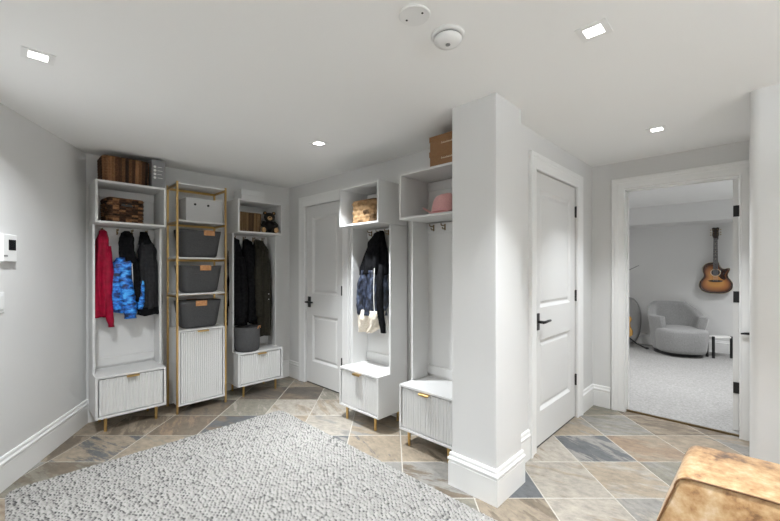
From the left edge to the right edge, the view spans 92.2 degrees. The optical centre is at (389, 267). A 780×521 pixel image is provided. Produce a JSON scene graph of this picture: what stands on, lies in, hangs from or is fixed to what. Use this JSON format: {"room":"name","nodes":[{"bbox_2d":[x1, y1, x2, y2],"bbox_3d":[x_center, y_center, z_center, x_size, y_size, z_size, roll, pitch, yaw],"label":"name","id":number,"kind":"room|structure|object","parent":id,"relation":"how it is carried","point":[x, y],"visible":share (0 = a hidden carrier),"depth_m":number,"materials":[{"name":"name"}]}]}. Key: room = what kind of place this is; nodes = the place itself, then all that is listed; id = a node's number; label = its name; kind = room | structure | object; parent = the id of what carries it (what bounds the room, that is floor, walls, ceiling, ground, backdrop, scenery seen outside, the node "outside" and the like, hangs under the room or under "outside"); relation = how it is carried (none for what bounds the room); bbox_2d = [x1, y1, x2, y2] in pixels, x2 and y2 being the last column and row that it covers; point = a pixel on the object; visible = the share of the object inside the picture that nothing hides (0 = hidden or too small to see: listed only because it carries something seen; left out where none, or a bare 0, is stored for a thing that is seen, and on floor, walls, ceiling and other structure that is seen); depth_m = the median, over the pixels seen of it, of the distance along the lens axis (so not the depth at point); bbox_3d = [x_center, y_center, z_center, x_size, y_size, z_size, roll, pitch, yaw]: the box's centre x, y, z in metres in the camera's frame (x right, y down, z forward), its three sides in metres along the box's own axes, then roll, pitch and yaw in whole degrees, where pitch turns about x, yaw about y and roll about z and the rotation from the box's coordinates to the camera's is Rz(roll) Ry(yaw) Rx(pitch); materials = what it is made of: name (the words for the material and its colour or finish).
{"room":"mudroom","nodes":[
{"label":"mudroom","id":0,"kind":"room"},
{"bbox_2d":[0,103,85,456],"bbox_3d":[-1.950,0.172,0.737,0.120,2.315,5.260,0,0,-16],"label":"wall","id":1,"kind":"structure","parent":0,"point":[43,175],"depth_m":2.60,"materials":[{"name":"white paint"}]},
{"bbox_2d":[0,292,3,312],"bbox_3d":[-2.312,0.205,2.221,0.011,0.124,0.082,0,0,-16],"label":"light switch","id":2,"kind":"object","parent":1,"relation":"attached to","point":[1,293],"visible":1,"depth_m":2.24,"materials":[{"name":"white plastic"}]},
{"bbox_2d":[0,234,16,261],"bbox_3d":[-2.320,-0.121,2.277,0.028,0.166,0.123,0,0,-16],"label":"thermostat","id":3,"kind":"object","parent":1,"relation":"attached to","point":[8,243],"visible":1,"depth_m":2.26,"materials":[{"name":"white plastic"}]},
{"bbox_2d":[0,360,298,492],"bbox_3d":[-1.203,1.230,0.520,1.749,0.201,8.083,0,0,-11],"label":"baseboard","id":4,"kind":"structure","parent":1,"relation":"attached to","point":[15,463],"depth_m":2.66,"materials":[{"name":"white paint"}]},
{"bbox_2d":[86,153,288,398],"bbox_3d":[-1.982,0.172,3.954,0.120,2.315,2.300,0,0,44],"label":"wall","id":5,"kind":"structure","parent":0,"point":[273,194],"depth_m":3.89,"materials":[{"name":"white paint"}]},
{"bbox_2d":[289,149,449,381],"bbox_3d":[-0.154,0.172,3.653,2.918,2.315,0.120,0,0,44],"label":"wall","id":6,"kind":"structure","parent":0,"point":[389,170],"depth_m":4.12,"materials":[{"name":"white paint"}]},
{"bbox_2d":[307,381,338,392],"bbox_3d":[-0.696,1.328,4.181,0.700,0.004,0.080,0,0,44],"label":"trim","id":7,"kind":"structure","parent":6,"relation":"attached to","point":[307,381],"depth_m":4.16,"materials":[{"name":"grey"}]},
{"bbox_2d":[305,201,341,391],"bbox_3d":[-0.730,0.303,4.137,0.706,2.028,0.098,0,0,44],"label":"door","id":8,"kind":"structure","parent":6,"relation":"in","point":[324,233],"depth_m":4.16,"materials":[{"name":"white paint"}]},
{"bbox_2d":[299,189,349,381],"bbox_3d":[-0.747,0.253,4.128,0.920,2.155,0.026,0,0,44],"label":"trim","id":9,"kind":"structure","parent":6,"relation":"attached to","point":[333,195],"depth_m":4.12,"materials":[{"name":"white paint"}]},
{"bbox_2d":[0,376,749,520],"bbox_3d":[-0.335,1.370,0.929,7.527,0.080,8.599,0,0,44],"label":"floor","id":10,"kind":"structure","parent":0,"point":[605,464],"depth_m":2.76,"materials":[{"name":"tile"}]},
{"bbox_2d":[89,179,165,431],"bbox_3d":[-2.281,0.310,3.271,0.371,2.040,0.500,0,0,44],"label":"hall tree","id":11,"kind":"object","parent":10,"relation":"on","point":[127,373],"visible":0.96,"depth_m":3.29,"materials":[{"name":"white paint"}]},
{"bbox_2d":[95,229,114,326],"bbox_3d":[-2.456,0.085,3.191,0.171,0.840,0.141,0,0,28],"label":"jacket","id":12,"kind":"object","parent":11,"relation":"hanging from","point":[104,269],"visible":0.95,"depth_m":3.17,"materials":[{"name":"fabric"}]},
{"bbox_2d":[100,197,143,223],"bbox_3d":[-2.303,-0.483,3.228,0.251,0.203,0.275,0,0,38],"label":"wicker basket","id":13,"kind":"object","parent":11,"relation":"in","point":[115,209],"visible":0.92,"depth_m":3.14,"materials":[{"name":"brown wicker"}]},
{"bbox_2d":[97,155,148,185],"bbox_3d":[-2.323,-0.822,3.269,0.268,0.223,0.348,0,0,44],"label":"wicker basket","id":14,"kind":"object","parent":11,"relation":"on","point":[111,168],"visible":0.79,"depth_m":3.17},
{"bbox_2d":[112,231,140,318],"bbox_3d":[-2.329,0.054,3.305,0.211,0.772,0.234,0,0,44],"label":"jacket","id":15,"kind":"object","parent":11,"relation":"hanging from","point":[126,289],"visible":0.95,"depth_m":3.26,"materials":[{"name":"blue fabric"}]},
{"bbox_2d":[118,231,136,260],"bbox_3d":[-2.331,-0.193,3.338,0.145,0.278,0.158,0,0,44],"label":"hood","id":16,"kind":"object","parent":15,"relation":"attached to","point":[126,239],"depth_m":3.29,"materials":[{"name":"black fabric"}]},
{"bbox_2d":[137,232,158,315],"bbox_3d":[-2.212,0.050,3.434,0.212,0.763,0.202,0,0,44],"label":"jacket","id":17,"kind":"object","parent":11,"relation":"hanging from","point":[148,304],"visible":0.91,"depth_m":3.39,"materials":[{"name":"black fabric"}]},
{"bbox_2d":[148,159,164,187],"bbox_3d":[-2.143,-0.833,3.417,0.242,0.245,0.106,0,0,44],"label":"box","id":18,"kind":"object","parent":11,"relation":"on","point":[156,168],"visible":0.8,"depth_m":3.33,"materials":[{"name":"grey"}]},
{"bbox_2d":[167,181,226,414],"bbox_3d":[-1.876,0.269,3.655,0.326,2.122,0.450,0,0,44],"label":"storage shelf","id":19,"kind":"object","parent":10,"relation":"on","point":[196,357],"visible":0.95,"depth_m":3.58,"materials":[{"name":"gold metal"}]},
{"bbox_2d":[173,298,220,328],"bbox_3d":[-1.882,0.441,3.669,0.280,0.262,0.384,0,0,44],"label":"storage bin","id":20,"kind":"object","parent":19,"relation":"on","point":[192,313],"visible":0.95,"depth_m":3.57,"materials":[{"name":"grey fabric"}]},
{"bbox_2d":[174,229,220,257],"bbox_3d":[-1.881,-0.232,3.671,0.280,0.262,0.384,0,0,44],"label":"storage bin","id":21,"kind":"object","parent":19,"relation":"on","point":[191,243],"visible":0.91,"depth_m":3.57,"materials":[{"name":"grey fabric"}]},
{"bbox_2d":[174,265,221,292],"bbox_3d":[-1.877,0.104,3.674,0.280,0.262,0.384,0,0,44],"label":"storage bin","id":22,"kind":"object","parent":19,"relation":"on","point":[192,278],"visible":0.95,"depth_m":3.57,"materials":[{"name":"grey fabric"}]},
{"bbox_2d":[179,197,221,222],"bbox_3d":[-1.875,-0.555,3.712,0.214,0.225,0.330,0,0,44],"label":"storage box","id":23,"kind":"object","parent":19,"relation":"on","point":[193,209],"visible":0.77,"depth_m":3.63,"materials":[{"name":"grey fabric"}]},
{"bbox_2d":[5,411,495,520],"bbox_3d":[-0.673,1.319,1.911,2.720,0.020,1.800,0,0,44],"label":"area rug","id":24,"kind":"object","parent":10,"relation":"on","point":[272,466],"visible":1,"depth_m":2.26,"materials":[{"name":"carpet"}]},
{"bbox_2d":[227,198,282,396],"bbox_3d":[-1.479,0.310,4.095,0.371,2.040,0.500,0,0,44],"label":"hall tree","id":25,"kind":"object","parent":10,"relation":"on","point":[264,364],"visible":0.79,"depth_m":3.99,"materials":[{"name":"white paint"}]},
{"bbox_2d":[227,237,247,325],"bbox_3d":[-1.644,0.143,4.020,0.204,0.946,0.188,0,0,44],"label":"coat","id":26,"kind":"object","parent":25,"relation":"hanging from","point":[240,273],"visible":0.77,"depth_m":3.97,"materials":[{"name":"black fabric"}]},
{"bbox_2d":[234,324,260,351],"bbox_3d":[-1.526,0.743,4.002,0.264,0.267,0.264,0,0,44],"label":"basket","id":27,"kind":"object","parent":25,"relation":"on","point":[247,337],"visible":0.98,"depth_m":3.90,"materials":[{"name":"grey fabric"}]},
{"bbox_2d":[234,189,264,200],"bbox_3d":[-1.534,-0.769,4.090,0.191,0.118,0.262,0,0,44],"label":"flat box","id":28,"kind":"object","parent":25,"relation":"on","point":[242,193],"visible":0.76,"depth_m":4.01,"materials":[{"name":"white cardboard"}]},
{"bbox_2d":[242,239,256,322],"bbox_3d":[-1.545,0.137,4.115,0.192,0.918,0.154,0,0,44],"label":"coat","id":29,"kind":"object","parent":25,"relation":"hanging from","point":[248,252],"visible":0.73,"depth_m":4.06,"materials":[{"name":"black fabric"}]},
{"bbox_2d":[240,211,260,231],"bbox_3d":[-1.548,-0.485,4.037,0.214,0.208,0.278,0,0,44],"label":"wicker basket","id":30,"kind":"object","parent":25,"relation":"in","point":[249,221],"visible":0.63,"depth_m":3.97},
{"bbox_2d":[252,239,271,336],"bbox_3d":[-1.441,0.221,4.221,0.200,1.091,0.241,0,0,44],"label":"coat","id":31,"kind":"object","parent":25,"relation":"hanging from","point":[262,273],"visible":0.85,"depth_m":4.18,"materials":[{"name":"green fabric"}]},
{"bbox_2d":[261,211,278,232],"bbox_3d":[-1.338,-0.503,4.162,0.183,0.249,0.177,0,0,-23],"label":"teddy bear","id":32,"kind":"object","parent":25,"relation":"in","point":[268,226],"visible":0.97,"depth_m":4.13},
{"bbox_2d":[339,179,406,430],"bbox_3d":[-0.162,0.310,3.286,0.500,2.040,0.371,0,0,44],"label":"hall tree","id":33,"kind":"object","parent":10,"relation":"on","point":[369,385],"visible":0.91,"depth_m":3.19,"materials":[{"name":"white paint"}]},
{"bbox_2d":[352,198,376,223],"bbox_3d":[-0.162,-0.483,3.278,0.320,0.203,0.230,0,0,44],"label":"wicker basket","id":34,"kind":"object","parent":33,"relation":"in","point":[365,210],"visible":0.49,"depth_m":3.18,"materials":[{"name":"beige wicker"}]},
{"bbox_2d":[356,230,388,332],"bbox_3d":[-0.139,0.121,3.351,0.377,0.919,0.226,0,0,44],"label":"jacket","id":35,"kind":"object","parent":33,"relation":"hanging from","point":[372,298],"visible":0.99,"depth_m":3.28,"materials":[{"name":"black fabric"}]},
{"bbox_2d":[359,230,388,275],"bbox_3d":[-0.130,-0.136,3.355,0.323,0.404,0.206,0,0,44],"label":"hood","id":36,"kind":"object","parent":35,"relation":"attached to","point":[374,262],"depth_m":3.29,"materials":[{"name":"black fabric"}]},
{"bbox_2d":[399,162,451,462],"bbox_3d":[0.360,0.310,2.778,0.500,2.040,0.371,0,0,44],"label":"hall tree","id":37,"kind":"object","parent":10,"relation":"on","point":[425,401],"visible":0.59,"depth_m":2.93,"materials":[{"name":"white paint"}]},
{"bbox_2d":[422,193,451,213],"bbox_3d":[0.388,-0.457,2.692,0.324,0.147,0.234,0,0,30],"label":"cowboy hat","id":38,"kind":"object","parent":37,"relation":"in","point":[443,202],"visible":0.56,"depth_m":2.63,"materials":[{"name":"pink fabric"}]},
{"bbox_2d":[429,147,451,166],"bbox_3d":[0.459,-0.762,2.613,0.308,0.104,0.208,0,0,44],"label":"shoe box","id":39,"kind":"object","parent":37,"relation":"on","point":[442,156],"visible":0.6,"depth_m":2.58,"materials":[{"name":"beige cardboard"}]},
{"bbox_2d":[429,131,451,151],"bbox_3d":[0.459,-0.867,2.613,0.308,0.104,0.208,0,0,44],"label":"shoe box","id":40,"kind":"object","parent":39,"relation":"on","point":[444,140],"visible":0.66,"depth_m":2.58,"materials":[{"name":"beige cardboard"}]},
{"bbox_2d":[656,446,779,520],"bbox_3d":[1.716,1.095,1.387,1.251,0.470,0.523,0,0,44],"label":"ottoman","id":41,"kind":"object","parent":10,"relation":"on","point":[709,484],"visible":1,"depth_m":1.54,"materials":[{"name":"brown leather"}]},
{"bbox_2d":[0,0,779,207],"bbox_3d":[0.890,-1.035,2.204,7.200,0.100,11.600,0,0,44],"label":"ceiling","id":42,"kind":"structure","parent":0,"point":[235,89],"depth_m":1.95,"materials":[{"name":"white paint"}]},
{"bbox_2d":[20,46,55,65],"bbox_3d":[-1.634,-0.984,1.742,0.116,0.003,0.116,0,0,44],"label":"recessed light","id":43,"kind":"object","parent":42,"relation":"in","point":[26,52],"visible":1,"depth_m":1.74,"materials":[{"name":"white plastic"}]},
{"bbox_2d":[309,140,328,146],"bbox_3d":[-0.561,-0.984,2.961,0.116,0.003,0.116,0,0,44],"label":"recessed light","id":44,"kind":"object","parent":42,"relation":"in","point":[319,143],"visible":1,"depth_m":2.96,"materials":[{"name":"white plastic"}]},
{"bbox_2d":[398,4,429,25],"bbox_3d":[0.095,-0.981,1.460,0.124,0.009,0.124,0,0,44],"label":"ceiling plate","id":45,"kind":"object","parent":42,"relation":"attached to","point":[411,14],"visible":1,"depth_m":1.45,"materials":[{"name":"white plastic"}]},
{"bbox_2d":[431,24,464,49],"bbox_3d":[0.245,-0.963,1.585,0.142,0.044,0.142,0,0,44],"label":"smoke detector","id":46,"kind":"object","parent":42,"relation":"attached to","point":[448,36],"visible":1,"depth_m":1.55,"materials":[{"name":"white plastic"}]},
{"bbox_2d":[574,18,612,42],"bbox_3d":[0.846,-0.984,1.557,0.116,0.003,0.116,0,0,44],"label":"recessed light","id":47,"kind":"object","parent":42,"relation":"in","point":[599,28],"visible":1,"depth_m":1.55,"materials":[{"name":"white plastic"}]},
{"bbox_2d":[645,125,667,133],"bbox_3d":[1.895,-0.984,2.663,0.116,0.003,0.116,0,0,44],"label":"recessed light","id":48,"kind":"object","parent":42,"relation":"in","point":[659,128],"visible":1,"depth_m":2.66,"materials":[{"name":"white plastic"}]},
{"bbox_2d":[452,93,520,468],"bbox_3d":[0.599,0.172,2.319,0.297,2.315,0.318,0,0,44],"label":"pillar","id":49,"kind":"structure","parent":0,"point":[486,131],"depth_m":2.20,"materials":[{"name":"white paint"}]},
{"bbox_2d":[447,429,530,507],"bbox_3d":[0.704,1.230,2.427,0.337,0.201,0.661,0,0,44],"label":"baseboard","id":50,"kind":"structure","parent":49,"relation":"attached to","point":[492,486],"depth_m":2.20,"materials":[{"name":"white paint"}]},
{"bbox_2d":[521,123,591,433],"bbox_3d":[1.303,0.172,3.058,0.120,2.315,1.800,0,0,44],"label":"wall","id":51,"kind":"structure","parent":0,"point":[530,140],"depth_m":3.05,"materials":[{"name":"white paint"}]},
{"bbox_2d":[529,150,582,458],"bbox_3d":[1.363,0.253,3.016,0.026,2.155,1.094,0,0,44],"label":"trim","id":52,"kind":"structure","parent":51,"relation":"attached to","point":[538,162],"depth_m":2.69,"materials":[{"name":"white paint"}]},
{"bbox_2d":[537,416,574,447],"bbox_3d":[1.313,1.328,3.065,0.086,0.004,0.874,0,0,44],"label":"trim","id":53,"kind":"structure","parent":51,"relation":"attached to","point":[574,416],"depth_m":3.02,"materials":[{"name":"grey"}]},
{"bbox_2d":[537,172,576,445],"bbox_3d":[1.361,0.303,3.030,0.098,2.028,0.884,0,0,44],"label":"door","id":54,"kind":"structure","parent":51,"relation":"in","point":[556,208],"depth_m":3.02,"materials":[{"name":"white paint"}]},
{"bbox_2d":[583,384,610,413],"bbox_3d":[1.913,1.230,3.485,0.160,0.201,0.337,0,0,44],"label":"baseboard","id":55,"kind":"structure","parent":51,"relation":"attached to","point":[594,394],"depth_m":3.57,"materials":[{"name":"white paint"}]},
{"bbox_2d":[592,140,749,386],"bbox_3d":[2.560,0.172,3.174,1.760,2.315,0.120,0,0,44],"label":"wall","id":56,"kind":"structure","parent":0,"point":[602,176],"depth_m":3.57,"materials":[{"name":"white paint"}]},
{"bbox_2d":[629,222,732,341],"bbox_3d":[4.875,0.172,6.154,5.600,2.315,0.120,0,0,44],"label":"wall","id":57,"kind":"structure","parent":0,"point":[671,260],"depth_m":6.17,"materials":[{"name":"white paint"}]},
{"bbox_2d":[633,333,729,353],"bbox_3d":[3.567,1.230,4.811,4.800,0.201,3.630,0,0,44],"label":"baseboard","id":58,"kind":"structure","parent":57,"relation":"attached to","point":[644,338],"depth_m":5.88,"materials":[{"name":"white paint"}]},
{"bbox_3d":[5.052,-0.490,5.815,0.073,0.090,0.119,0,0,44],"label":"hanger","id":59,"kind":"object","parent":57,"relation":"attached to","visible":0},
{"bbox_2d":[699,227,732,293],"bbox_3d":[5.049,-0.114,5.812,0.407,1.025,0.112,0,0,44],"label":"acoustic guitar","id":60,"kind":"object","parent":59,"relation":"hanging from","point":[715,280],"visible":1,"depth_m":5.78,"materials":[{"name":"paint"}]},
{"bbox_2d":[629,199,732,228],"bbox_3d":[4.645,-0.843,5.917,4.800,0.285,0.560,0,0,44],"label":"soffit","id":61,"kind":"structure","parent":0,"point":[714,211],"depth_m":5.75,"materials":[{"name":"white paint"}]},
{"bbox_2d":[629,343,738,433],"bbox_3d":[3.626,1.364,4.871,5.600,0.092,3.960,0,0,44],"label":"floor","id":62,"kind":"structure","parent":0,"point":[693,390],"depth_m":4.14,"materials":[{"name":"white carpet"}]},
{"bbox_2d":[629,297,641,342],"bbox_3d":[4.204,0.917,6.612,0.380,0.800,0.100,0,0,44],"label":"case","id":63,"kind":"object","parent":62,"relation":"on","point":[634,309],"visible":0.49,"depth_m":6.51,"materials":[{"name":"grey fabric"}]},
{"bbox_2d":[629,265,648,348],"bbox_3d":[4.045,0.635,6.266,0.484,1.365,0.526,0,0,44],"label":"stand","id":64,"kind":"object","parent":62,"relation":"on","point":[638,265],"visible":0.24,"depth_m":6.19,"materials":[{"name":"black metal"}]},
{"bbox_2d":[629,316,632,336],"bbox_3d":[3.892,0.770,6.291,0.310,0.800,0.045,0,0,44],"label":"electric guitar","id":65,"kind":"object","parent":64,"relation":"on","point":[630,318],"visible":0.19,"depth_m":6.19,"materials":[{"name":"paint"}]},
{"bbox_2d":[647,301,708,356],"bbox_3d":[4.456,0.926,5.808,0.757,0.778,0.827,0,0,16],"label":"swivel armchair","id":66,"kind":"object","parent":62,"relation":"on","point":[677,328],"visible":1,"depth_m":5.72,"materials":[{"name":"grey fabric"}]},
{"bbox_2d":[705,335,732,357],"bbox_3d":[4.859,1.159,5.528,0.305,0.318,0.136,0,0,0],"label":"side table","id":67,"kind":"object","parent":62,"relation":"on","point":[713,337],"visible":0.73,"depth_m":5.47,"materials":[{"name":"black metal"}]},
{"bbox_2d":[750,83,779,463],"bbox_3d":[3.325,0.172,1.567,2.622,2.315,1.115,0,0,44],"label":"wall","id":68,"kind":"structure","parent":0,"point":[765,101],"depth_m":2.04,"materials":[{"name":"white paint"}]},
{"bbox_2d":[611,160,749,440],"bbox_3d":[2.467,0.250,3.250,0.938,2.160,0.151,0,0,44],"label":"door frame","id":69,"kind":"structure","parent":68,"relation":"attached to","point":[741,169],"depth_m":3.32,"materials":[{"name":"white paint"}]},
{"bbox_2d":[626,409,738,436],"bbox_3d":[2.479,1.323,3.225,0.770,0.014,0.020,0,0,44],"label":"trim","id":70,"kind":"structure","parent":68,"relation":"attached to","point":[628,410],"depth_m":3.19,"materials":[{"name":"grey metal"}]},
{"bbox_2d":[733,179,738,430],"bbox_3d":[3.065,0.299,3.306,0.039,2.030,0.766,0,0,44],"label":"door","id":71,"kind":"structure","parent":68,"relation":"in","point":[735,182],"depth_m":3.04,"materials":[{"name":"white paint"}]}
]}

